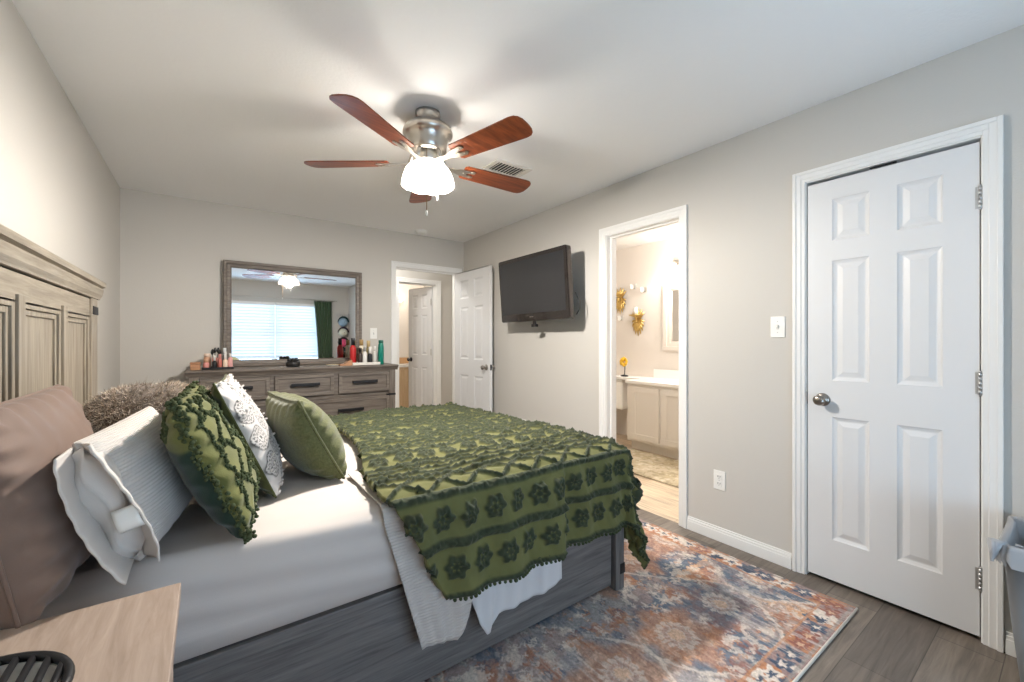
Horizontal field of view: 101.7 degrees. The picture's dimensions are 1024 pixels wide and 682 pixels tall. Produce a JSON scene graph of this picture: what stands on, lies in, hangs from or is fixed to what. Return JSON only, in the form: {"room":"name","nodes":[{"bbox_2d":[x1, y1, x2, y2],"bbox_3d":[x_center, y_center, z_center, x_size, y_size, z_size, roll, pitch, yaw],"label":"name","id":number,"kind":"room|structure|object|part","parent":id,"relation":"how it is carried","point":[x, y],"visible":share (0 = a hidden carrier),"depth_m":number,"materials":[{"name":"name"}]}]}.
{"room":"bedroom","nodes":[
{"label":"bedroom","id":0,"kind":"room"},
{"bbox_2d":[0,0,119,395],"bbox_3d":[-1.573,0.001,1.111,0.100,2.440,5.546,0,0,-36],"label":"wall","id":1,"kind":"structure","parent":0,"point":[58,192],"depth_m":1.90,"materials":[{"name":"grey paint"}]},
{"bbox_2d":[120,188,463,386],"bbox_3d":[-1.571,0.001,4.487,4.070,2.440,0.115,0,0,-36],"label":"wall","id":2,"kind":"structure","parent":0,"point":[173,249],"depth_m":3.62,"materials":[{"name":"grey paint"}]},
{"bbox_2d":[370,328,376,338],"bbox_3d":[-1.481,-0.089,4.470,0.072,0.116,0.017,0,0,-36],"label":"light switch","id":3,"kind":"object","parent":2,"relation":"attached to","point":[373,331],"visible":1,"depth_m":4.47,"materials":[{"name":"white plastic"}]},
{"bbox_2d":[391,261,461,407],"bbox_3d":[-1.005,0.166,4.887,0.880,2.110,0.134,0,0,-36],"label":"trim","id":4,"kind":"structure","parent":2,"relation":"attached to","point":[395,265],"depth_m":4.77,"materials":[{"name":"white paint"}]},
{"bbox_2d":[399,284,423,357],"bbox_3d":[-2.678,0.001,7.262,2.600,2.440,0.100,0,0,-36],"label":"wall","id":5,"kind":"structure","parent":0,"point":[403,288],"depth_m":7.70,"materials":[{"name":"beige paint"}]},
{"bbox_2d":[399,357,408,363],"bbox_3d":[-2.123,0.345,7.582,1.095,0.110,0.025,0,0,-36],"label":"backsplash","id":6,"kind":"structure","parent":5,"relation":"attached to","point":[402,360],"depth_m":7.66,"materials":[{"name":"brown tile"}]},
{"bbox_2d":[396,269,451,404],"bbox_3d":[-1.625,0.001,5.812,2.400,2.440,0.115,0,0,-36],"label":"wall","id":7,"kind":"structure","parent":0,"point":[446,280],"depth_m":6.20,"materials":[{"name":"grey paint"}]},
{"bbox_2d":[396,277,440,407],"bbox_3d":[-1.363,0.163,5.992,0.695,2.115,0.134,0,0,-36],"label":"trim","id":8,"kind":"structure","parent":7,"relation":"attached to","point":[436,285],"depth_m":6.12,"materials":[{"name":"white paint"}]},
{"bbox_2d":[407,287,432,406],"bbox_3d":[-1.394,0.195,6.365,0.572,2.022,0.163,0,0,40],"label":"door","id":9,"kind":"structure","parent":7,"relation":"in","point":[420,359],"depth_m":6.34,"materials":[{"name":"white paint"}]},
{"bbox_2d":[455,265,494,411],"bbox_3d":[-0.450,0.195,4.751,0.163,2.022,0.769,0,0,-37],"label":"door","id":10,"kind":"structure","parent":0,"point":[473,288],"depth_m":4.70,"materials":[{"name":"white paint"}]},
{"bbox_3d":[-0.302,0.276,4.472,0.064,0.066,0.066,0,0,-37],"label":"knob","id":11,"kind":"part","parent":10,"relation":"part of","materials":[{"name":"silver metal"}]},
{"bbox_2d":[12,0,1023,250],"bbox_3d":[0.482,-1.270,2.603,5.180,0.100,5.546,0,0,-36],"label":"ceiling","id":12,"kind":"structure","parent":0,"point":[227,102],"depth_m":1.95,"materials":[{"name":"white paint"}]},
{"bbox_2d":[304,94,532,215],"bbox_3d":[-0.408,-0.923,2.249,1.218,0.592,1.261,0,0,-36],"label":"ceiling fan","id":13,"kind":"object","parent":12,"relation":"hanging from","point":[426,137],"visible":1,"depth_m":2.13,"materials":[{"name":"brown wood"}]},
{"bbox_3d":[-0.878,-0.954,2.240,0.450,0.034,0.146,0,0,2],"label":"blade","id":14,"kind":"part","parent":13,"relation":"part of","materials":[{"name":"brown wood"}]},
{"bbox_3d":[-0.594,-0.954,1.822,0.146,0.034,0.450,0,0,20],"label":"blade","id":15,"kind":"part","parent":13,"relation":"part of","materials":[{"name":"brown wood"}]},
{"bbox_3d":[-0.569,-0.954,2.639,0.146,0.034,0.450,0,0,-16],"label":"blade","id":16,"kind":"part","parent":13,"relation":"part of","materials":[{"name":"brown wood"}]},
{"bbox_3d":[-0.424,-0.810,2.077,0.004,0.318,0.004,0,0,-36],"label":"pull chain","id":17,"kind":"part","parent":13,"relation":"part of","materials":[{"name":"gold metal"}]},
{"bbox_3d":[-0.449,-0.884,2.226,0.060,0.069,0.060,0,0,-36],"label":"light bulb","id":18,"kind":"part","parent":13,"relation":"part of","materials":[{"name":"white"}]},
{"bbox_3d":[-0.449,-0.895,2.226,0.285,0.133,0.277,0,0,-36],"label":"lamp shade","id":19,"kind":"part","parent":13,"relation":"part of","materials":[{"name":"white glass"}]},
{"bbox_3d":[-0.109,-0.954,1.963,0.450,0.034,0.146,0,0,38],"label":"blade","id":20,"kind":"part","parent":13,"relation":"part of","materials":[{"name":"brown wood"}]},
{"bbox_3d":[-0.090,-0.954,2.463,0.451,0.034,0.146,0,0,-36],"label":"blade","id":21,"kind":"part","parent":13,"relation":"part of","materials":[{"name":"brown wood"}]},
{"bbox_2d":[415,229,427,234],"bbox_3d":[-0.997,-1.202,4.590,0.136,0.036,0.136,0,0,-36],"label":"smoke detector","id":22,"kind":"object","parent":12,"relation":"attached to","point":[418,231],"visible":1,"depth_m":4.55,"materials":[{"name":"white plastic"}]},
{"bbox_2d":[482,158,531,177],"bbox_3d":[-0.035,-1.214,2.941,0.300,0.012,0.200,0,0,-36],"label":"ceiling vent","id":23,"kind":"object","parent":12,"relation":"in","point":[499,166],"visible":0.91,"depth_m":2.93,"materials":[{"name":"white metal"}]},
{"bbox_2d":[616,237,678,434],"bbox_3d":[2.102,0.001,4.696,0.100,2.440,3.370,0,0,-36],"label":"wall","id":24,"kind":"structure","parent":0,"point":[645,265],"depth_m":5.22,"materials":[{"name":"beige paint"}]},
{"bbox_2d":[616,288,625,313],"bbox_3d":[1.388,-0.538,5.475,0.180,0.353,0.196,0,0,-36],"label":"wall sconce","id":25,"kind":"object","parent":24,"relation":"attached to","point":[620,302],"visible":0.84,"depth_m":5.47,"materials":[{"name":"gold metal"}]},
{"bbox_2d":[629,307,644,335],"bbox_3d":[1.555,-0.251,5.245,0.180,0.358,0.196,0,0,-36],"label":"wall sconce","id":26,"kind":"object","parent":24,"relation":"attached to","point":[638,322],"visible":1,"depth_m":5.24,"materials":[{"name":"gold metal"}]},
{"bbox_2d":[640,287,646,292],"bbox_3d":[1.651,-0.649,5.203,0.031,0.070,0.110,0,0,-36],"label":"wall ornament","id":27,"kind":"object","parent":24,"relation":"attached to","point":[641,288],"visible":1,"depth_m":5.22,"materials":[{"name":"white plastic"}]},
{"bbox_2d":[654,369,678,379],"bbox_3d":[2.324,0.387,4.278,0.020,0.103,2.012,0,0,-36],"label":"backsplash","id":28,"kind":"structure","parent":24,"relation":"attached to","point":[666,374],"depth_m":4.94,"materials":[{"name":"white"}]},
{"bbox_2d":[663,281,678,349],"bbox_3d":[2.013,-0.302,4.703,0.034,0.805,0.685,0,0,-36],"label":"bathroom mirror","id":29,"kind":"object","parent":24,"relation":"attached to","point":[670,289],"visible":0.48,"depth_m":4.90,"materials":[{"name":"beige mirror"}]},
{"bbox_3d":[2.023,-0.302,4.710,0.004,0.625,0.505,0,0,-36],"label":"glass","id":30,"kind":"part","parent":29,"relation":"part of","materials":[{"name":"white mirror"}]},
{"bbox_2d":[667,259,678,272],"bbox_3d":[1.985,-0.872,4.618,0.179,0.155,0.540,0,0,-36],"label":"vanity light","id":31,"kind":"object","parent":24,"relation":"attached to","point":[672,268],"visible":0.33,"depth_m":4.74,"materials":[{"name":"white glass"}]},
{"bbox_2d":[464,25,1023,651],"bbox_3d":[1.026,0.001,2.998,0.115,2.440,5.546,0,0,-36],"label":"wall","id":32,"kind":"structure","parent":0,"point":[736,191],"depth_m":2.44,"materials":[{"name":"grey paint"}]},
{"bbox_2d":[499,244,579,326],"bbox_3d":[0.255,-0.451,3.742,0.256,0.638,0.973,0,0,-36],"label":"television","id":33,"kind":"object","parent":32,"relation":"attached to","point":[538,286],"visible":1,"depth_m":3.60,"materials":[{"name":"black plastic"}]},
{"bbox_2d":[599,205,687,528],"bbox_3d":[0.968,0.163,3.063,0.134,2.115,0.754,0,0,-36],"label":"trim","id":34,"kind":"structure","parent":32,"relation":"attached to","point":[608,235],"depth_m":3.12,"materials":[{"name":"white paint"}]},
{"bbox_2d":[714,469,724,490],"bbox_3d":[1.270,0.849,2.556,0.009,0.116,0.072,0,0,-36],"label":"wall outlet","id":35,"kind":"object","parent":32,"relation":"attached to","point":[719,476],"visible":1,"depth_m":2.55,"materials":[{"name":"white plastic"}]},
{"bbox_2d":[716,474,721,479],"bbox_3d":[1.268,0.828,2.555,0.004,0.030,0.034,0,0,-36],"label":"socket","id":36,"kind":"object","parent":35,"relation":"attached to","point":[718,476],"depth_m":2.55,"materials":[{"name":"white plastic"}]},
{"bbox_2d":[771,316,784,337],"bbox_3d":[1.457,-0.081,2.292,0.017,0.116,0.072,0,0,-36],"label":"light switch","id":37,"kind":"object","parent":32,"relation":"attached to","point":[777,323],"visible":1,"depth_m":2.29,"materials":[{"name":"white plastic"}]},
{"bbox_2d":[687,516,1016,657],"bbox_3d":[0.974,1.178,2.960,0.014,0.085,5.346,0,0,-36],"label":"baseboard","id":38,"kind":"structure","parent":32,"relation":"attached to","point":[778,556],"depth_m":2.41,"materials":[{"name":"white paint"}]},
{"bbox_2d":[807,140,981,636],"bbox_3d":[1.716,0.188,1.931,0.099,2.025,0.616,0,0,-36],"label":"door","id":39,"kind":"structure","parent":32,"relation":"in","point":[894,394],"depth_m":1.89,"materials":[{"name":"white paint"}]},
{"bbox_3d":[1.562,0.295,2.114,0.064,0.066,0.066,0,0,-36],"label":"knob","id":40,"kind":"part","parent":39,"relation":"part of","materials":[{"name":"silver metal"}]},
{"bbox_2d":[792,115,1003,652],"bbox_3d":[1.763,0.165,1.968,0.134,2.111,0.732,0,0,-36],"label":"trim","id":41,"kind":"structure","parent":32,"relation":"attached to","point":[990,132],"depth_m":1.69,"materials":[{"name":"white paint"}]},
{"bbox_2d":[616,433,1019,681],"bbox_3d":[0.512,1.270,2.563,5.180,0.100,5.486,0,0,-36],"label":"floor","id":42,"kind":"structure","parent":0,"point":[882,642],"depth_m":1.70,"materials":[{"name":"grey wood"}]},
{"bbox_2d":[0,583,180,681],"bbox_3d":[-0.752,0.875,0.526,0.506,0.690,0.615,0,0,-36],"label":"nightstand","id":43,"kind":"object","parent":42,"relation":"on","point":[132,638],"visible":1,"depth_m":0.75,"materials":[{"name":"brown wood"}]},
{"bbox_2d":[0,650,74,681],"bbox_3d":[-0.723,0.502,0.526,0.239,0.056,0.239,0,0,-36],"label":"dish","id":44,"kind":"object","parent":43,"relation":"on","point":[29,666],"visible":1,"depth_m":0.62,"materials":[{"name":"black metal"}]},
{"bbox_2d":[185,363,398,421],"bbox_3d":[-1.936,0.723,3.829,1.665,0.995,0.480,0,0,-36],"label":"dresser","id":45,"kind":"object","parent":42,"relation":"on","point":[336,390],"visible":0.44,"depth_m":3.75,"materials":[{"name":"grey wood"}]},
{"bbox_3d":[-2.469,0.748,3.236,0.064,0.945,0.082,0,0,-36],"label":"corner post","id":46,"kind":"part","parent":45,"relation":"part of","materials":[{"name":"grey wood"}]},
{"bbox_2d":[190,362,200,369],"bbox_3d":[-2.521,0.194,3.322,0.068,0.061,0.104,0,0,-36],"label":"wooden box","id":47,"kind":"object","parent":45,"relation":"on","point":[193,365],"visible":1,"depth_m":3.28,"materials":[{"name":"beige wood"}]},
{"bbox_2d":[202,366,233,369],"bbox_3d":[-2.419,0.215,3.434,0.210,0.019,0.180,0,0,-36],"label":"tray","id":48,"kind":"object","parent":45,"relation":"on","point":[211,367],"visible":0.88,"depth_m":3.35,"materials":[{"name":"black plastic"}]},
{"bbox_2d":[203,359,208,367],"bbox_3d":[-2.453,0.179,3.348,0.040,0.075,0.039,0,0,-36],"label":"nail polish","id":49,"kind":"object","parent":48,"relation":"on","point":[205,364],"visible":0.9,"depth_m":3.33,"materials":[{"name":"pink glass"}]},
{"bbox_2d":[203,353,210,366],"bbox_3d":[-2.492,0.157,3.412,0.050,0.120,0.049,0,0,-36],"label":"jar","id":50,"kind":"object","parent":48,"relation":"on","point":[206,355],"visible":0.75,"depth_m":3.40,"materials":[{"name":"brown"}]},
{"bbox_2d":[212,355,216,366],"bbox_3d":[-2.407,0.164,3.375,0.034,0.105,0.034,0,0,-36],"label":"lotion bottle","id":51,"kind":"object","parent":48,"relation":"on","point":[214,362],"visible":0.98,"depth_m":3.37,"materials":[{"name":"black"}]},
{"bbox_2d":[210,347,220,366],"bbox_3d":[-2.451,0.132,3.454,0.073,0.169,0.071,0,0,-36],"label":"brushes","id":52,"kind":"object","parent":48,"relation":"on","point":[213,351],"visible":0.52,"depth_m":3.44,"materials":[{"name":"black"}]},
{"bbox_2d":[218,354,221,366],"bbox_3d":[-2.380,0.159,3.400,0.028,0.115,0.028,0,0,-36],"label":"bottle","id":53,"kind":"object","parent":48,"relation":"on","point":[219,355],"visible":0.83,"depth_m":3.39,"materials":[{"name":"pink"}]},
{"bbox_2d":[222,348,225,366],"bbox_3d":[-2.403,0.134,3.489,0.036,0.165,0.036,0,0,-36],"label":"spray bottle","id":54,"kind":"object","parent":48,"relation":"on","point":[224,349],"visible":0.48,"depth_m":3.48,"materials":[{"name":"grey plastic"}]},
{"bbox_2d":[223,352,227,366],"bbox_3d":[-2.348,0.149,3.417,0.034,0.135,0.034,0,0,-36],"label":"bottle","id":55,"kind":"object","parent":48,"relation":"on","point":[225,361],"visible":0.94,"depth_m":3.41,"materials":[{"name":"beige plastic"}]},
{"bbox_2d":[228,353,232,366],"bbox_3d":[-2.323,0.157,3.442,0.032,0.120,0.032,0,0,-36],"label":"perfume bottle","id":56,"kind":"object","parent":48,"relation":"on","point":[230,359],"visible":0.92,"depth_m":3.43,"materials":[{"name":"pink glass"}]},
{"bbox_3d":[-2.230,0.387,3.372,0.470,0.184,0.030,0,0,-36],"label":"drawer","id":57,"kind":"part","parent":45,"relation":"part of","materials":[{"name":"grey wood"}]},
{"bbox_3d":[-2.217,0.374,3.354,0.230,0.026,0.037,0,0,-36],"label":"handle","id":58,"kind":"part","parent":45,"relation":"part of","materials":[{"name":"black metal"}]},
{"bbox_3d":[-2.127,0.640,3.447,0.725,0.230,0.030,0,0,-36],"label":"drawer","id":59,"kind":"part","parent":45,"relation":"part of","materials":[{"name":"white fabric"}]},
{"bbox_2d":[223,260,361,366],"bbox_3d":[-2.052,-0.246,4.007,1.188,0.942,0.045,0,0,-36],"label":"dresser mirror","id":60,"kind":"object","parent":45,"relation":"on","point":[273,314],"visible":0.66,"depth_m":3.95,"materials":[{"name":"grey wood"}]},
{"bbox_2d":[286,358,300,366],"bbox_3d":[-1.962,0.184,3.741,0.120,0.081,0.119,0,0,-36],"label":"dish","id":61,"kind":"object","parent":45,"relation":"on","point":[291,362],"visible":0.98,"depth_m":3.71,"materials":[{"name":"black plastic"}]},
{"bbox_2d":[286,361,300,366],"bbox_3d":[-1.962,0.200,3.741,0.120,0.050,0.119,0,0,-36],"label":"bowl","id":62,"kind":"object","parent":61,"relation":"on","point":[288,363],"depth_m":3.70,"materials":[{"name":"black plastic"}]},
{"bbox_3d":[-1.825,0.283,3.676,1.497,0.015,0.026,0,0,-36],"label":"rail","id":63,"kind":"part","parent":45,"relation":"part of","materials":[{"name":"grey wood"}]},
{"bbox_3d":[-1.819,0.387,3.671,0.470,0.184,0.030,0,0,-36],"label":"drawer","id":64,"kind":"part","parent":45,"relation":"part of","materials":[{"name":"grey wood"}]},
{"bbox_3d":[-1.806,0.374,3.652,0.230,0.026,0.037,0,0,-36],"label":"handle","id":65,"kind":"part","parent":45,"relation":"part of","materials":[{"name":"black metal"}]},
{"bbox_2d":[338,359,351,365],"bbox_3d":[-1.570,0.194,3.933,0.110,0.062,0.070,0,0,-36],"label":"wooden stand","id":66,"kind":"object","parent":45,"relation":"on","point":[348,362],"visible":0.99,"depth_m":3.92,"materials":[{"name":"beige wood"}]},
{"bbox_3d":[-1.509,0.640,3.896,0.727,0.230,0.030,0,0,-36],"label":"drawer","id":67,"kind":"part","parent":45,"relation":"part of","materials":[{"name":"grey wood"}]},
{"bbox_3d":[-1.495,0.628,3.878,0.230,0.026,0.037,0,0,-36],"label":"handle","id":68,"kind":"part","parent":45,"relation":"part of","materials":[{"name":"black metal"}]},
{"bbox_3d":[-1.404,0.387,3.972,0.469,0.184,0.030,0,0,-36],"label":"drawer","id":69,"kind":"part","parent":45,"relation":"part of","materials":[{"name":"grey wood"}]},
{"bbox_3d":[-1.391,0.374,3.954,0.230,0.026,0.037,0,0,-36],"label":"handle","id":70,"kind":"part","parent":45,"relation":"part of","materials":[{"name":"black metal"}]},
{"bbox_2d":[352,361,379,364],"bbox_3d":[-1.455,0.211,4.097,0.260,0.026,0.200,0,0,-36],"label":"tray","id":71,"kind":"object","parent":45,"relation":"on","point":[372,362],"visible":0.66,"depth_m":4.02,"materials":[{"name":"white paint"}]},
{"bbox_2d":[350,338,355,362],"bbox_3d":[-1.549,0.088,4.065,0.060,0.250,0.059,0,0,-36],"label":"bottle","id":72,"kind":"object","parent":71,"relation":"on","point":[352,347],"visible":0.74,"depth_m":4.05,"materials":[{"name":"red plastic"}]},
{"bbox_2d":[358,348,362,362],"bbox_3d":[-1.468,0.136,4.038,0.044,0.155,0.043,0,0,-36],"label":"bottle","id":73,"kind":"object","parent":71,"relation":"on","point":[360,355],"visible":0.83,"depth_m":4.02,"materials":[{"name":"brown plastic"}]},
{"bbox_2d":[359,340,363,353],"bbox_3d":[-1.485,0.096,4.112,0.052,0.235,0.051,0,0,-36],"label":"bottle","id":74,"kind":"object","parent":71,"relation":"on","point":[360,341],"visible":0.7,"depth_m":4.09,"materials":[{"name":"beige"}]},
{"bbox_2d":[363,347,366,361],"bbox_3d":[-1.430,0.134,4.054,0.044,0.160,0.043,0,0,-36],"label":"bottle","id":75,"kind":"object","parent":71,"relation":"on","point":[364,348],"visible":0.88,"depth_m":4.04,"materials":[{"name":"white plastic"}]},
{"bbox_2d":[366,341,369,361],"bbox_3d":[-1.431,0.101,4.158,0.056,0.225,0.055,0,0,-36],"label":"bottle","id":76,"kind":"object","parent":71,"relation":"on","point":[368,342],"visible":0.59,"depth_m":4.14,"materials":[{"name":"brown"}]},
{"bbox_2d":[368,347,371,361],"bbox_3d":[-1.389,0.131,4.083,0.044,0.165,0.043,0,0,-36],"label":"bottle","id":77,"kind":"object","parent":71,"relation":"on","point":[370,348],"visible":0.86,"depth_m":4.07,"materials":[{"name":"black"}]},
{"bbox_2d":[373,346,376,361],"bbox_3d":[-1.357,0.129,4.125,0.040,0.170,0.039,0,0,-36],"label":"clear bottle","id":78,"kind":"object","parent":71,"relation":"on","point":[374,347],"visible":0.83,"depth_m":4.11,"materials":[{"name":"grey plastic"}]},
{"bbox_2d":[378,340,383,363],"bbox_3d":[-1.312,0.104,4.176,0.056,0.240,0.055,0,0,-36],"label":"bottle","id":79,"kind":"object","parent":45,"relation":"on","point":[380,345],"visible":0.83,"depth_m":4.15,"materials":[{"name":"teal"}]},
{"bbox_3d":[-1.206,0.748,4.153,0.064,0.945,0.082,0,0,-36],"label":"corner post","id":80,"kind":"part","parent":45,"relation":"part of","materials":[{"name":"grey wood"}]},
{"bbox_2d":[616,379,626,409],"bbox_3d":[1.149,0.848,5.321,0.683,0.745,0.440,0,0,-36],"label":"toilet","id":81,"kind":"object","parent":42,"relation":"on","point":[621,386],"visible":0.08,"depth_m":5.26,"materials":[{"name":"white ceramic"}]},
{"bbox_2d":[422,519,858,681],"bbox_3d":[-0.118,1.214,2.175,2.405,0.011,2.442,0,0,-36],"label":"area rug","id":82,"kind":"object","parent":42,"relation":"on","point":[697,612],"visible":0.44,"depth_m":1.75,"materials":[{"name":"multicoloured fabric"}]},
{"bbox_2d":[0,223,624,681],"bbox_3d":[-0.792,0.461,2.020,2.223,1.519,1.660,0,0,-36],"label":"bed","id":83,"kind":"object","parent":82,"relation":"on","point":[49,309],"visible":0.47,"depth_m":1.38,"materials":[{"name":"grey wood"}]},
{"bbox_3d":[-1.335,0.323,1.047,0.014,0.895,0.413,0,0,-36],"label":"panel moulding","id":84,"kind":"part","parent":83,"relation":"part of","materials":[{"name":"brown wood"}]},
{"bbox_3d":[-1.652,0.365,1.395,0.090,1.150,1.560,0,0,-36],"label":"headboard","id":85,"kind":"part","parent":83,"relation":"part of","materials":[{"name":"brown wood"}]},
{"bbox_3d":[-1.610,0.323,1.426,0.014,0.895,0.413,0,0,-36],"label":"panel moulding","id":86,"kind":"part","parent":83,"relation":"part of","materials":[{"name":"brown wood"}]},
{"bbox_3d":[-1.613,-0.160,1.424,0.022,0.090,1.400,0,0,-36],"label":"rail","id":87,"kind":"part","parent":83,"relation":"part of","materials":[{"name":"brown wood"}]},
{"bbox_3d":[-1.633,-0.254,1.409,0.143,0.089,1.660,0,0,-36],"label":"crown moulding","id":88,"kind":"part","parent":83,"relation":"part of","materials":[{"name":"brown wood"}]},
{"bbox_3d":[-1.885,0.323,1.805,0.014,0.895,0.413,0,0,-36],"label":"panel moulding","id":89,"kind":"part","parent":83,"relation":"part of","materials":[{"name":"brown wood"}]},
{"bbox_3d":[-2.078,0.505,1.998,0.115,1.430,0.125,0,0,-36],"label":"post","id":90,"kind":"part","parent":83,"relation":"part of","materials":[{"name":"brown wood"}]},
{"bbox_2d":[36,433,401,664],"bbox_3d":[-0.774,0.684,2.035,2.031,0.285,1.547,0,0,-36],"label":"mattress","id":91,"kind":"object","parent":83,"relation":"on","point":[320,545],"visible":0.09,"depth_m":1.19,"materials":[{"name":"grey fabric"}]},
{"bbox_2d":[0,384,93,629],"bbox_3d":[-1.155,0.337,1.046,0.210,0.411,0.731,0,0,-38],"label":"bed pillow","id":92,"kind":"object","parent":91,"relation":"on","point":[41,549],"visible":0.7,"depth_m":0.83,"materials":[{"name":"brown fabric"}]},
{"bbox_2d":[53,406,192,584],"bbox_3d":[-1.008,0.371,1.134,0.190,0.320,0.629,0,0,-29],"label":"pillow","id":93,"kind":"object","parent":91,"relation":"on","point":[120,488],"visible":0.9,"depth_m":0.97,"materials":[{"name":"grey fabric"}]},
{"bbox_2d":[82,379,209,432],"bbox_3d":[-1.383,0.331,1.613,0.511,0.412,0.389,0,0,-36],"label":"cushion","id":94,"kind":"object","parent":91,"relation":"on","point":[115,405],"visible":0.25,"depth_m":1.50,"materials":[{"name":"beige fur"}]},
{"bbox_2d":[160,381,260,543],"bbox_3d":[-0.949,0.343,1.338,0.245,0.400,0.641,0,0,-32],"label":"pillow","id":95,"kind":"object","parent":91,"relation":"on","point":[214,462],"visible":0.93,"depth_m":1.12,"materials":[{"name":"green fabric"}]},
{"bbox_2d":[211,373,284,497],"bbox_3d":[-0.986,0.333,1.573,0.220,0.407,0.457,0,0,-32],"label":"cushion","id":96,"kind":"object","parent":91,"relation":"on","point":[237,406],"visible":0.84,"depth_m":1.42,"materials":[{"name":"white fabric"}]},
{"bbox_2d":[265,391,346,478],"bbox_3d":[-0.869,0.380,1.752,0.265,0.326,0.472,0,0,-36],"label":"cushion","id":97,"kind":"object","parent":91,"relation":"on","point":[307,438],"visible":0.98,"depth_m":1.60,"materials":[{"name":"green fabric"}]},
{"bbox_2d":[348,471,471,649],"bbox_3d":[-0.396,0.788,1.590,0.324,0.515,0.463,0,0,-36],"label":"blanket","id":98,"kind":"object","parent":91,"relation":"on","point":[437,620],"visible":0.34,"depth_m":1.40,"materials":[{"name":"grey fabric"}]},
{"bbox_2d":[328,402,649,601],"bbox_3d":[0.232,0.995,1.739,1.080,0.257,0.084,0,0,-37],"label":"blanket","id":99,"kind":"object","parent":91,"relation":"on","point":[485,498],"visible":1,"depth_m":1.69,"materials":[{"name":"green fabric"}]},
{"bbox_3d":[0.232,0.995,1.739,1.080,0.257,0.084,0,0,-37],"label":"pom pom trim","id":100,"kind":"part","parent":99,"relation":"part of","materials":[{"name":"green fabric"}]},
{"bbox_2d":[472,560,561,634],"bbox_3d":[-0.049,0.806,1.751,0.452,0.539,0.314,0,0,-36],"label":"sheet","id":101,"kind":"object","parent":91,"relation":"on","point":[494,600],"visible":0.09,"depth_m":1.60,"materials":[{"name":"grey fabric"}]},
{"bbox_3d":[-0.358,1.016,1.442,2.055,0.340,0.035,0,0,-36],"label":"rail","id":102,"kind":"part","parent":83,"relation":"part of","materials":[{"name":"grey wood"}]},
{"bbox_3d":[0.509,0.965,2.065,0.060,0.490,0.067,0,0,-36],"label":"foot post","id":103,"kind":"part","parent":83,"relation":"part of","materials":[{"name":"grey wood"}]},
{"bbox_2d":[616,369,678,459],"bbox_3d":[1.956,0.778,4.330,0.554,0.885,2.530,0,0,-36],"label":"bathroom vanity","id":104,"kind":"object","parent":42,"relation":"on","point":[652,403],"visible":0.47,"depth_m":4.50,"materials":[{"name":"white paint"}]},
{"bbox_3d":[1.454,0.795,4.572,0.025,0.580,0.360,0,0,-36],"label":"cabinet door","id":105,"kind":"part","parent":104,"relation":"part of","materials":[{"name":"white paint"}]},
{"bbox_2d":[616,375,678,387],"bbox_3d":[1.956,0.456,4.330,0.554,0.034,2.530,0,0,-36],"label":"countertop","id":106,"kind":"structure","parent":104,"relation":"on","point":[673,383],"depth_m":4.70,"materials":[{"name":"white stone"}]},
{"bbox_2d":[620,357,627,376],"bbox_3d":[1.429,0.315,5.276,0.108,0.246,0.127,0,0,-36],"label":"flower ornament","id":107,"kind":"object","parent":106,"relation":"on","point":[623,359],"visible":1,"depth_m":5.25,"materials":[{"name":"yellow metal"}]},
{"bbox_3d":[1.689,0.795,4.248,0.025,0.580,0.360,0,0,-36],"label":"cabinet door","id":108,"kind":"part","parent":104,"relation":"part of","materials":[{"name":"white paint"}]},
{"bbox_2d":[627,448,678,487],"bbox_3d":[1.417,1.212,4.026,0.696,0.013,1.351,0,0,-36],"label":"bath rug","id":109,"kind":"object","parent":42,"relation":"on","point":[658,468],"visible":0.39,"depth_m":4.00,"materials":[{"name":"beige fabric"}]},
{"bbox_2d":[986,515,1023,681],"bbox_3d":[1.828,0.933,1.349,0.419,0.574,0.355,0,0,-36],"label":"trash can","id":110,"kind":"object","parent":42,"relation":"on","point":[1008,549],"visible":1,"depth_m":1.35,"materials":[{"name":"grey plastic"}]},
{"bbox_3d":[-1.831,1.270,6.095,2.600,0.100,2.984,0,0,-36],"label":"floor","id":111,"kind":"structure","parent":0,"visible":0},
{"bbox_2d":[399,357,408,407],"bbox_3d":[-1.983,0.746,7.390,1.095,0.910,0.500,0,0,-36],"label":"vanity","id":112,"kind":"object","parent":111,"relation":"on","point":[403,363],"visible":0.02,"depth_m":7.19,"materials":[{"name":"brown wood"}]},
{"bbox_2d":[399,363,408,366],"bbox_3d":[-1.983,0.420,7.390,1.095,0.040,0.500,0,0,-36],"label":"countertop","id":113,"kind":"structure","parent":112,"relation":"on","point":[405,364],"depth_m":7.21,"materials":[{"name":"white stone"}]}
]}

